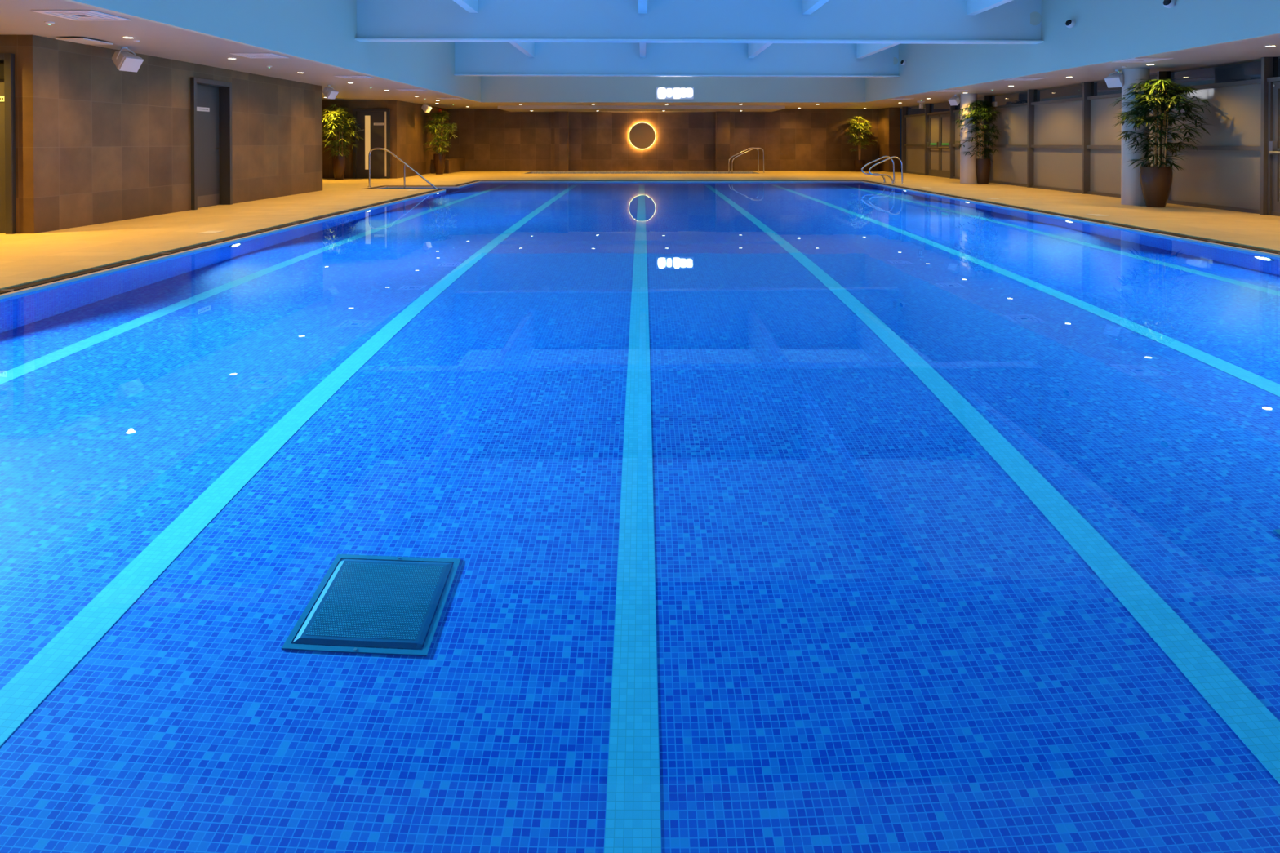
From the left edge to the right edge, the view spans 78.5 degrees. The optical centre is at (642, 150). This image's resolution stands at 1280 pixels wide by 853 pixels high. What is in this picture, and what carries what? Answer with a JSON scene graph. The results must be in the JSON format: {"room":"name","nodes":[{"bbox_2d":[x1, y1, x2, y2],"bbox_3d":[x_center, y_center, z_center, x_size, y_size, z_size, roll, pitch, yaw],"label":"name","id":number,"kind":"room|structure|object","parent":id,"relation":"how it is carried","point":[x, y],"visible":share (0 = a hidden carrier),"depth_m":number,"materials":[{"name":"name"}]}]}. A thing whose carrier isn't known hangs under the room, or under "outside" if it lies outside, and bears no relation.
{"room":"indoor swimming pool","nodes":[
{"label":"indoor swimming pool","id":0,"kind":"room"},
{"bbox_2d":[0,35,17,233],"bbox_3d":[-9.341,-0.198,9.719,3.319,2.440,0.200,0,1,0],"label":"wall","id":1,"kind":"structure","parent":0,"point":[7,42],"depth_m":9.61,"materials":[{"name":"stone"}]},
{"bbox_2d":[0,53,16,234],"bbox_3d":[-8.230,-0.082,9.640,1.060,2.210,0.160,0,1,0],"label":"door","id":2,"kind":"structure","parent":1,"relation":"in","point":[7,104],"depth_m":9.57,"materials":[{"name":"grey"}]},
{"bbox_2d":[16,35,322,233],"bbox_3d":[-7.580,-0.241,13.958,0.200,2.440,8.680,0,1,0],"label":"wall","id":3,"kind":"structure","parent":0,"point":[98,142],"depth_m":11.46,"materials":[{"name":"tile"}]},
{"bbox_2d":[190,76,232,209],"bbox_3d":[-7.540,-0.117,13.569,0.240,2.200,1.200,0,1,0],"label":"door","id":4,"kind":"structure","parent":3,"relation":"in","point":[209,110],"depth_m":13.79,"materials":[{"name":"grey metal"}]},
{"bbox_2d":[63,0,480,102],"bbox_3d":[-5.336,-2.526,11.525,0.080,2.181,28.300,0,1,0],"label":"wall","id":5,"kind":"structure","parent":0,"point":[324,32],"depth_m":12.53,"materials":[{"name":"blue paint"}]},
{"bbox_2d":[332,155,346,179],"bbox_3d":[-9.200,0.520,23.756,0.396,0.720,0.396,0,1,0],"label":"pot","id":6,"kind":"object","parent":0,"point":[339,164],"depth_m":23.61,"materials":[{"name":"brown ceramic"}]},
{"bbox_2d":[322,100,398,177],"bbox_3d":[-9.335,-0.348,24.513,3.330,2.440,0.170,0,1,0],"label":"wall","id":7,"kind":"structure","parent":0,"point":[327,169],"depth_m":24.43,"materials":[{"name":"tile"}]},
{"bbox_2d":[352,108,390,178],"bbox_3d":[-8.450,-0.212,24.429,1.140,2.170,0.140,0,1,0],"label":"door","id":8,"kind":"structure","parent":7,"relation":"in","point":[374,124],"depth_m":24.44,"materials":[{"name":"grey"}]},
{"bbox_2d":[398,100,448,177],"bbox_3d":[-7.770,-0.382,27.898,0.200,2.440,6.600,0,1,0],"label":"wall","id":9,"kind":"structure","parent":0,"point":[412,120],"depth_m":26.50,"materials":[{"name":"tile"}]},
{"bbox_2d":[433,153,444,174],"bbox_3d":[-7.150,0.482,27.556,0.396,0.720,0.396,0,1,0],"label":"pot","id":10,"kind":"object","parent":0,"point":[438,158],"depth_m":27.41,"materials":[{"name":"brown ceramic"}]},
{"bbox_2d":[0,170,1279,289],"bbox_3d":[-0.640,1.038,14.061,20.720,0.120,34.100,0,1,0],"label":"floor","id":11,"kind":"structure","parent":0,"point":[24,258],"depth_m":11.81,"materials":[{"name":"tile"}]},
{"bbox_2d":[197,231,222,233],"bbox_3d":[-5.380,1.020,9.761,0.200,0.004,0.280,0,1,0],"label":"lid","id":12,"kind":"object","parent":11,"relation":"on","point":[206,232],"depth_m":9.74,"materials":[{"name":"beige"}]},
{"bbox_2d":[322,103,363,179],"bbox_3d":[-9.259,-0.264,23.772,1.351,2.288,1.348,-1,1,-43],"label":"potted palm","id":13,"kind":"object","parent":11,"relation":"on","point":[339,162],"visible":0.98,"depth_m":23.63,"materials":[{"name":"green plant"}]},
{"bbox_2d":[367,147,437,188],"bbox_3d":[-5.956,0.526,19.666,1.898,1.191,0.089,0,1,0],"label":"handrail","id":14,"kind":"object","parent":11,"relation":"on","point":[373,148],"visible":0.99,"depth_m":19.65,"materials":[{"name":"silver metal"}]},
{"bbox_2d":[422,110,457,174],"bbox_3d":[-7.096,-0.280,27.588,1.255,2.243,1.247,0,1,-20],"label":"potted palm","id":15,"kind":"object","parent":11,"relation":"on","point":[438,157],"visible":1,"depth_m":27.43,"materials":[{"name":"green plant"}]},
{"bbox_2d":[431,158,465,173],"bbox_3d":[-7.340,0.570,29.672,0.640,0.500,2.630,0,1,0],"label":"plinth","id":16,"kind":"object","parent":11,"relation":"on","point":[451,165],"visible":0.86,"depth_m":29.07,"materials":[{"name":"stone"}]},
{"bbox_2d":[0,180,1279,299],"bbox_3d":[-0.090,1.692,11.743,13.380,1.360,23.170,0,1,0],"label":"swimming pool","id":17,"kind":"object","parent":11,"relation":"in","point":[12,291],"visible":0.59,"depth_m":9.80,"materials":[{"name":"tile"}]},
{"bbox_2d":[0,182,1279,852],"bbox_3d":[-0.090,1.047,11.736,13.060,0.001,22.850,0,1,0],"label":"pool water","id":18,"kind":"object","parent":17,"relation":"in","point":[481,517],"visible":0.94,"depth_m":2.33,"materials":[{"name":"blue liquid"}]},
{"bbox_2d":[728,146,764,173],"bbox_3d":[3.865,0.555,29.307,1.212,1.339,1.141,0,1,0],"label":"handrail","id":19,"kind":"object","parent":11,"relation":"on","point":[751,148],"visible":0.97,"depth_m":28.76,"materials":[{"name":"silver metal"}]},
{"bbox_2d":[844,115,875,171],"bbox_3d":[8.437,-0.267,30.518,1.213,2.157,1.204,0,1,-27],"label":"potted palm","id":20,"kind":"object","parent":11,"relation":"on","point":[859,164],"visible":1,"depth_m":30.40,"materials":[{"name":"green plant"}]},
{"bbox_2d":[853,160,864,171],"bbox_3d":[8.420,0.592,30.457,0.397,0.440,0.397,0,1,0],"label":"pot","id":21,"kind":"object","parent":20,"relation":"on","point":[859,164],"depth_m":30.30,"materials":[{"name":"brown ceramic"}]},
{"bbox_2d":[861,155,903,184],"bbox_3d":[6.560,0.527,21.456,0.960,0.755,0.779,0,1,0],"label":"grab rail","id":22,"kind":"object","parent":11,"relation":"on","point":[888,157],"visible":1,"depth_m":21.10,"materials":[{"name":"silver metal"}]},
{"bbox_2d":[877,107,900,172],"bbox_3d":[9.510,-0.406,30.297,0.420,2.440,1.400,0,1,0],"label":"wall pier","id":23,"kind":"object","parent":11,"relation":"on","point":[888,118],"visible":0.93,"depth_m":29.61,"materials":[{"name":"stone"}]},
{"bbox_2d":[902,106,906,173],"bbox_3d":[9.690,-0.392,28.948,0.220,2.440,0.060,0,1,0],"label":"trim","id":24,"kind":"structure","parent":11,"relation":"on","point":[904,108],"depth_m":28.92,"materials":[{"name":"grey metal"}]},
{"bbox_2d":[924,103,929,175],"bbox_3d":[9.690,-0.369,26.598,0.220,2.440,0.060,0,1,0],"label":"trim","id":25,"kind":"structure","parent":11,"relation":"on","point":[926,105],"depth_m":26.57,"materials":[{"name":"grey metal"}]},
{"bbox_2d":[926,101,950,176],"bbox_3d":[9.681,-0.358,25.508,0.198,2.440,2.120,0,1,0],"label":"door","id":26,"kind":"structure","parent":11,"relation":"on","point":[939,116],"depth_m":25.56,"materials":[{"name":"grey metal"}]},
{"bbox_2d":[949,105,955,178],"bbox_3d":[9.690,-0.347,24.418,0.220,2.440,0.060,0,1,0],"label":"trim","id":27,"kind":"structure","parent":11,"relation":"on","point":[952,149],"depth_m":24.39,"materials":[{"name":"grey metal"}]},
{"bbox_2d":[960,93,977,183],"bbox_3d":[8.920,-0.317,21.448,0.430,2.440,0.430,0,1,0],"label":"round column","id":28,"kind":"structure","parent":11,"relation":"on","point":[967,163],"depth_m":21.28,"materials":[{"name":"beige paint"}]},
{"bbox_2d":[953,99,1002,183],"bbox_3d":[8.963,-0.229,21.314,1.133,2.268,1.398,0,1,0],"label":"potted palm","id":29,"kind":"object","parent":11,"relation":"on","point":[983,165],"visible":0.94,"depth_m":21.16,"materials":[{"name":"green plant"}]},
{"bbox_2d":[976,158,991,183],"bbox_3d":[9.250,0.565,21.307,0.397,0.680,0.397,0,1,0],"label":"pot","id":30,"kind":"object","parent":29,"relation":"on","point":[983,165],"depth_m":21.16,"materials":[{"name":"brown ceramic"}]},
{"bbox_2d":[983,95,989,158],"bbox_3d":[9.690,-0.322,21.998,0.220,2.440,0.060,0,1,0],"label":"trim","id":31,"kind":"structure","parent":11,"relation":"on","point":[985,97],"depth_m":21.97,"materials":[{"name":"grey metal"}]},
{"bbox_2d":[1026,88,1034,187],"bbox_3d":[9.690,-0.297,19.498,0.220,2.440,0.060,0,1,0],"label":"trim","id":32,"kind":"structure","parent":11,"relation":"on","point":[1030,108],"depth_m":19.47,"materials":[{"name":"grey metal"}]},
{"bbox_2d":[1081,81,1090,194],"bbox_3d":[9.690,-0.272,17.048,0.220,2.440,0.060,0,1,0],"label":"trim","id":33,"kind":"structure","parent":11,"relation":"on","point":[1086,85],"depth_m":17.02,"materials":[{"name":"grey metal"}]},
{"bbox_2d":[904,171,1279,216],"bbox_3d":[9.730,0.958,13.035,0.140,0.060,31.850,0,1,0],"label":"baseboard","id":34,"kind":"structure","parent":11,"relation":"on","point":[1171,202],"depth_m":16.04,"materials":[{"name":"grey metal"}]},
{"bbox_2d":[903,104,924,173],"bbox_3d":[9.710,-0.410,27.772,0.140,2.380,2.290,0,1,0],"label":"wall panel","id":35,"kind":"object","parent":34,"relation":"on","point":[915,116],"depth_m":27.93,"materials":[{"name":"grey glass"}]},
{"bbox_2d":[952,96,983,177],"bbox_3d":[9.710,-0.364,23.207,0.140,2.380,2.360,0,1,0],"label":"wall panel","id":36,"kind":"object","parent":34,"relation":"on","point":[956,145],"depth_m":24.16,"materials":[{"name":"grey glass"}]},
{"bbox_2d":[986,89,1027,184],"bbox_3d":[9.710,-0.340,20.748,0.140,2.380,2.440,0,1,0],"label":"wall panel","id":37,"kind":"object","parent":34,"relation":"on","point":[1010,163],"depth_m":20.73,"materials":[{"name":"grey glass"}]},
{"bbox_2d":[991,102,997,106],"bbox_3d":[9.530,-1.250,21.229,0.060,0.130,0.180,0,1,0],"label":"box","id":38,"kind":"object","parent":37,"relation":"attached to","point":[993,104],"visible":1,"depth_m":21.18,"materials":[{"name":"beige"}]},
{"bbox_2d":[1031,82,1082,190],"bbox_3d":[9.710,-0.315,18.273,0.140,2.380,2.390,0,1,0],"label":"wall panel","id":39,"kind":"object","parent":34,"relation":"on","point":[1058,110],"depth_m":18.29,"materials":[{"name":"grey glass"}]},
{"bbox_2d":[1086,72,1156,194],"bbox_3d":[9.710,-0.290,15.813,0.140,2.380,2.410,0,1,0],"label":"wall panel","id":40,"kind":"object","parent":34,"relation":"on","point":[1105,149],"depth_m":16.43,"materials":[{"name":"grey glass"}]},
{"bbox_2d":[1164,58,1261,209],"bbox_3d":[9.710,-0.265,13.348,0.140,2.380,2.400,0,1,0],"label":"wall panel","id":41,"kind":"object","parent":34,"relation":"on","point":[1224,170],"depth_m":13.12,"materials":[{"name":"grey glass"}]},
{"bbox_2d":[1085,213,1109,216],"bbox_3d":[7.000,0.996,12.061,0.200,0.004,0.280,0,1,0],"label":"lid","id":42,"kind":"object","parent":11,"relation":"on","point":[1095,215],"depth_m":12.03,"materials":[{"name":"beige"}]},
{"bbox_2d":[1120,67,1150,205],"bbox_3d":[8.880,-0.243,14.128,0.430,2.440,0.430,0,1,0],"label":"round column","id":43,"kind":"structure","parent":11,"relation":"on","point":[1131,193],"depth_m":13.98,"materials":[{"name":"beige paint"}]},
{"bbox_2d":[1111,77,1210,207],"bbox_3d":[8.845,-0.140,13.618,1.371,2.244,1.486,0,1,0],"label":"potted palm","id":44,"kind":"object","parent":11,"relation":"on","point":[1156,182],"visible":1,"depth_m":13.47,"materials":[{"name":"green plant"}]},
{"bbox_2d":[1139,166,1173,207],"bbox_3d":[8.930,0.632,13.637,0.486,0.700,0.486,0,1,0],"label":"pot","id":45,"kind":"object","parent":44,"relation":"on","point":[1156,183],"depth_m":13.47,"materials":[{"name":"brown ceramic"}]},
{"bbox_2d":[1156,71,1166,166],"bbox_3d":[9.690,-0.247,14.578,0.220,2.440,0.060,0,1,0],"label":"trim","id":46,"kind":"structure","parent":11,"relation":"on","point":[1160,74],"depth_m":14.55,"materials":[{"name":"grey metal"}]},
{"bbox_2d":[1260,57,1273,214],"bbox_3d":[9.690,-0.222,12.118,0.220,2.440,0.060,0,1,0],"label":"trim","id":47,"kind":"structure","parent":11,"relation":"on","point":[1267,63],"depth_m":12.09,"materials":[{"name":"grey metal"}]},
{"bbox_2d":[1266,56,1279,215],"bbox_3d":[9.681,-0.210,10.908,0.198,2.440,2.360,0,1,0],"label":"door","id":48,"kind":"structure","parent":11,"relation":"on","point":[1273,83],"depth_m":12.01,"materials":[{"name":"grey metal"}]},
{"bbox_2d":[0,0,1279,109],"bbox_3d":[-0.600,-1.491,13.986,21.200,0.060,34.400,0,1,0],"label":"ceiling","id":49,"kind":"structure","parent":0,"point":[16,16],"depth_m":12.80,"materials":[{"name":"grey paint"}]},
{"bbox_2d":[44,21,54,24],"bbox_3d":[-6.500,-1.392,8.586,0.090,0.030,0.090,0,1,0],"label":"recessed light","id":50,"kind":"object","parent":49,"relation":"attached to","point":[45,22],"visible":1,"depth_m":8.56,"materials":[{"name":"white plastic"}]},
{"bbox_2d":[31,9,130,20],"bbox_3d":[-5.780,-1.394,8.086,0.600,0.013,0.600,0,1,0],"label":"ceiling vent","id":51,"kind":"object","parent":49,"relation":"in","point":[74,15],"visible":1,"depth_m":8.04,"materials":[{"name":"white metal"}]},
{"bbox_2d":[55,37,113,44],"bbox_3d":[-7.125,-1.404,10.011,0.350,0.035,0.550,0,1,0],"label":"ceiling hatch","id":52,"kind":"object","parent":49,"relation":"attached to","point":[78,40],"visible":1,"depth_m":9.95,"materials":[{"name":"white plastic"}]},
{"bbox_2d":[111,46,143,71],"bbox_3d":[-7.142,-1.261,10.834,0.302,0.338,0.299,0,1,13],"label":"wall speaker","id":53,"kind":"object","parent":49,"relation":"attached to","point":[123,60],"visible":1,"depth_m":10.76,"materials":[{"name":"white plastic"}]},
{"bbox_2d":[119,57,143,71],"bbox_3d":[-7.055,-1.181,10.815,0.125,0.179,0.292,0,1,13],"label":"grille","id":54,"kind":"object","parent":53,"relation":"attached to","point":[126,64],"depth_m":10.79,"materials":[{"name":"white"}]},
{"bbox_2d":[121,35,134,38],"bbox_3d":[-6.430,-1.414,9.796,0.144,0.010,0.144,0,1,0],"label":"recessed light","id":55,"kind":"object","parent":49,"relation":"in","point":[126,37],"visible":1,"depth_m":9.77,"materials":[{"name":"white"}]},
{"bbox_2d":[229,53,288,57],"bbox_3d":[-5.780,-1.432,11.836,0.600,0.013,0.600,0,1,0],"label":"ceiling vent","id":56,"kind":"object","parent":49,"relation":"in","point":[245,55],"visible":1,"depth_m":11.78,"materials":[{"name":"white metal"}]},
{"bbox_2d":[322,84,338,98],"bbox_3d":[-7.182,-1.342,17.983,0.286,0.320,0.283,0,1,13],"label":"wall speaker","id":57,"kind":"object","parent":49,"relation":"attached to","point":[330,93],"visible":1,"depth_m":17.90,"materials":[{"name":"white plastic"}]},
{"bbox_2d":[327,91,338,98],"bbox_3d":[-7.101,-1.266,17.966,0.118,0.170,0.276,0,1,13],"label":"grille","id":58,"kind":"object","parent":57,"relation":"attached to","point":[331,95],"depth_m":17.92,"materials":[{"name":"white metal"}]},
{"bbox_2d":[333,75,373,78],"bbox_3d":[-5.780,-1.471,15.686,0.600,0.013,0.600,0,1,0],"label":"ceiling vent","id":59,"kind":"object","parent":49,"relation":"in","point":[339,76],"visible":1,"depth_m":15.57,"materials":[{"name":"white metal"}]},
{"bbox_2d":[395,88,425,90],"bbox_3d":[-5.780,-1.510,19.586,0.600,0.013,0.600,0,1,0],"label":"ceiling vent","id":60,"kind":"object","parent":49,"relation":"in","point":[396,89],"visible":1,"depth_m":19.42,"materials":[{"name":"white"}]},
{"bbox_2d":[421,102,431,112],"bbox_3d":[-7.232,-1.425,26.183,0.286,0.320,0.283,0,1,13],"label":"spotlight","id":61,"kind":"object","parent":49,"relation":"attached to","point":[426,108],"visible":1,"depth_m":26.09,"materials":[{"name":"white plastic"}]},
{"bbox_2d":[425,106,431,112],"bbox_3d":[-7.151,-1.349,26.166,0.118,0.170,0.276,0,1,13],"label":"grille","id":62,"kind":"object","parent":61,"relation":"attached to","point":[428,109],"depth_m":26.12,"materials":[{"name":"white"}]},
{"bbox_2d":[437,97,461,99],"bbox_3d":[-5.780,-1.549,23.386,0.600,0.013,0.600,0,1,0],"label":"ceiling vent","id":63,"kind":"object","parent":49,"relation":"in","point":[437,98],"visible":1,"depth_m":23.31,"materials":[{"name":"white metal"}]},
{"bbox_2d":[888,97,914,99],"bbox_3d":[7.800,-1.552,23.686,0.600,0.013,0.600,0,1,0],"label":"ceiling vent","id":64,"kind":"object","parent":49,"relation":"in","point":[894,98],"visible":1,"depth_m":23.67,"materials":[{"name":"white metal"}]},
{"bbox_2d":[916,101,924,108],"bbox_3d":[8.835,-1.451,24.887,0.230,0.240,0.040,0,1,0],"label":"exit sign","id":65,"kind":"object","parent":49,"relation":"hanging from","point":[921,103],"visible":1,"depth_m":24.87,"materials":[{"name":"white plastic"}]},
{"bbox_2d":[937,89,968,91],"bbox_3d":[7.850,-1.513,19.886,0.600,0.013,0.600,0,1,0],"label":"ceiling vent","id":66,"kind":"object","parent":49,"relation":"in","point":[942,90],"visible":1,"depth_m":19.71,"materials":[{"name":"white metal"}]},
{"bbox_2d":[947,94,959,105],"bbox_3d":[8.604,-1.387,21.579,0.270,0.303,0.266,0,1,-26],"label":"wall speaker","id":67,"kind":"object","parent":49,"relation":"attached to","point":[955,100],"visible":1,"depth_m":21.51,"materials":[{"name":"white plastic"}]},
{"bbox_2d":[947,99,958,105],"bbox_3d":[8.533,-1.315,21.546,0.112,0.160,0.261,0,1,-26],"label":"grille","id":68,"kind":"object","parent":67,"relation":"attached to","point":[953,102],"depth_m":21.52,"materials":[{"name":"white metal"}]},
{"bbox_2d":[1005,77,1047,79],"bbox_3d":[7.900,-1.476,16.186,0.600,0.013,0.600,0,1,0],"label":"ceiling vent","id":69,"kind":"object","parent":49,"relation":"in","point":[1015,78],"visible":1,"depth_m":16.08,"materials":[{"name":"white metal"}]},
{"bbox_2d":[1104,69,1124,87],"bbox_3d":[8.604,-1.304,14.230,0.286,0.320,0.283,0,1,-26],"label":"wall speaker","id":70,"kind":"object","parent":49,"relation":"attached to","point":[1115,80],"visible":1,"depth_m":14.17,"materials":[{"name":"white plastic"}]},
{"bbox_2d":[1104,77,1123,87],"bbox_3d":[8.528,-1.228,14.194,0.118,0.170,0.276,0,1,-26],"label":"grille","id":71,"kind":"object","parent":70,"relation":"attached to","point":[1110,82],"depth_m":14.17,"materials":[{"name":"white metal"}]},
{"bbox_2d":[1112,57,1173,62],"bbox_3d":[7.950,-1.439,12.486,0.600,0.013,0.600,0,1,0],"label":"ceiling vent","id":72,"kind":"object","parent":49,"relation":"in","point":[1132,60],"visible":1,"depth_m":12.42,"materials":[{"name":"white metal"}]},
{"bbox_2d":[497,105,785,111],"bbox_3d":[-0.050,-1.563,29.536,10.300,0.110,2.900,0,1,0],"label":"panel","id":73,"kind":"object","parent":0,"point":[508,108],"visible":1,"depth_m":28.08,"materials":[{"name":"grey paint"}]},
{"bbox_2d":[521,171,762,173],"bbox_3d":[-0.030,1.298,29.115,8.640,0.956,2.240,0,1,0],"label":"step","id":74,"kind":"structure","parent":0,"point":[528,172],"depth_m":30.16,"materials":[{"name":"beige stone"}]},
{"bbox_2d":[448,109,877,170],"bbox_3d":[1.015,-0.414,31.097,17.770,2.440,0.200,0,1,0],"label":"wall","id":75,"kind":"structure","parent":0,"point":[488,140],"depth_m":30.99,"materials":[{"name":"tile"}]},
{"bbox_2d":[628,122,655,149],"bbox_3d":[-0.020,-0.578,30.951,1.064,1.064,0.090,0,1,0],"label":"wall light","id":76,"kind":"object","parent":75,"relation":"attached to","point":[642,135],"visible":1,"depth_m":30.90,"materials":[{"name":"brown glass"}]},
{"bbox_2d":[715,111,729,171],"bbox_3d":[3.140,-0.411,30.807,0.520,2.440,0.380,0,1,0],"label":"panel","id":77,"kind":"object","parent":75,"relation":"attached to","point":[722,118],"depth_m":30.62,"materials":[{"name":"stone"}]},
{"bbox_2d":[480,75,865,102],"bbox_3d":[1.000,-2.669,25.710,12.600,2.181,0.080,0,1,0],"label":"wall","id":78,"kind":"structure","parent":0,"point":[493,88],"depth_m":25.68,"materials":[{"name":"grey paint"}]},
{"bbox_2d":[656,87,693,98],"bbox_3d":[1.057,-1.871,25.633,1.222,0.387,0.078,0,1,0],"label":"illuminated sign","id":79,"kind":"object","parent":78,"relation":"attached to","point":[661,92],"visible":1,"depth_m":25.59,"materials":[{"name":"white plastic"}]},
{"bbox_2d":[865,0,1279,102],"bbox_3d":[7.531,-2.587,17.561,0.080,2.181,16.235,0,1,-1],"label":"wall","id":80,"kind":"structure","parent":0,"point":[1104,31],"depth_m":13.41,"materials":[{"name":"grey paint"}]},
{"bbox_2d":[900,59,906,65],"bbox_3d":[7.308,-2.462,21.976,0.150,0.148,0.150,0,1,0],"label":"ceiling camera","id":81,"kind":"object","parent":80,"relation":"attached to","point":[903,62],"visible":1,"depth_m":21.93,"materials":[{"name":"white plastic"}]},
{"bbox_2d":[1065,19,1075,27],"bbox_3d":[7.515,-2.229,13.778,0.150,0.148,0.150,0,1,0],"label":"ceiling camera","id":82,"kind":"object","parent":80,"relation":"attached to","point":[1069,23],"visible":1,"depth_m":13.73,"materials":[{"name":"white plastic"}]},
{"bbox_2d":[1163,0,1175,8],"bbox_3d":[7.575,-2.124,11.279,0.150,0.148,0.150,0,1,0],"label":"ceiling camera","id":83,"kind":"object","parent":80,"relation":"attached to","point":[1166,3],"visible":1,"depth_m":11.23,"materials":[{"name":"white plastic"}]},
{"bbox_3d":[1.350,-3.656,11.514,13.700,0.080,28.900,0,1,0],"label":"ceiling","id":84,"kind":"structure","parent":0,"visible":0},
{"bbox_2d":[453,0,478,13],"bbox_3d":[-3.140,-3.057,11.033,0.160,1.070,7.090,0,1,0],"label":"rafter","id":85,"kind":"object","parent":84,"relation":"attached to","point":[470,6],"visible":1,"depth_m":14.03,"materials":[{"name":"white paint"}]},
{"bbox_2d":[509,42,534,57],"bbox_3d":[-3.140,-3.133,18.633,0.160,1.070,7.090,0,1,0],"label":"rafter","id":86,"kind":"object","parent":84,"relation":"attached to","point":[527,48],"visible":0.2,"depth_m":20.86,"materials":[{"name":"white paint"}]},
{"bbox_2d":[639,42,645,57],"bbox_3d":[0.000,-3.134,18.717,0.160,1.070,7.090,0,1,0],"label":"rafter","id":87,"kind":"object","parent":84,"relation":"attached to","point":[642,45],"visible":0.2,"depth_m":20.39,"materials":[{"name":"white paint"}]},
{"bbox_2d":[638,0,647,13],"bbox_3d":[0.000,-3.057,11.118,0.160,1.070,7.090,0,1,0],"label":"rafter","id":88,"kind":"object","parent":84,"relation":"attached to","point":[642,4],"visible":1,"depth_m":13.94,"materials":[{"name":"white paint"}]},
{"bbox_2d":[453,42,899,77],"bbox_3d":[1.038,-2.916,22.372,12.697,1.600,0.300,0,1,-2],"label":"roof beam","id":89,"kind":"structure","parent":84,"relation":"attached to","point":[471,59],"depth_m":22.31,"materials":[{"name":"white paint"}]},
{"bbox_2d":[355,0,1044,44],"bbox_3d":[1.131,-2.839,14.727,12.873,1.600,0.300,0,1,-2],"label":"roof beam","id":90,"kind":"structure","parent":84,"relation":"attached to","point":[687,21],"depth_m":14.68,"materials":[{"name":"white paint"}]},
{"bbox_2d":[747,43,772,57],"bbox_3d":[3.080,-3.135,18.801,0.160,1.070,7.090,0,1,0],"label":"rafter","id":91,"kind":"object","parent":84,"relation":"attached to","point":[753,49],"visible":0.2,"depth_m":21.04,"materials":[{"name":"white paint"}]},
{"bbox_2d":[802,0,828,13],"bbox_3d":[3.080,-3.058,11.201,0.160,1.070,7.090,0,1,0],"label":"rafter","id":92,"kind":"object","parent":84,"relation":"attached to","point":[809,6],"visible":1,"depth_m":14.11,"materials":[{"name":"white paint"}]},
{"bbox_2d":[856,43,900,57],"bbox_3d":[6.200,-3.136,18.885,0.160,1.070,7.090,0,1,0],"label":"rafter","id":93,"kind":"object","parent":84,"relation":"attached to","point":[863,50],"visible":0.2,"depth_m":21.20,"materials":[{"name":"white paint"}]},
{"bbox_2d":[966,0,1013,14],"bbox_3d":[6.200,-3.059,11.285,0.160,1.070,7.090,0,1,0],"label":"rafter","id":94,"kind":"object","parent":84,"relation":"attached to","point":[973,6],"visible":1,"depth_m":14.22,"materials":[{"name":"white paint"}]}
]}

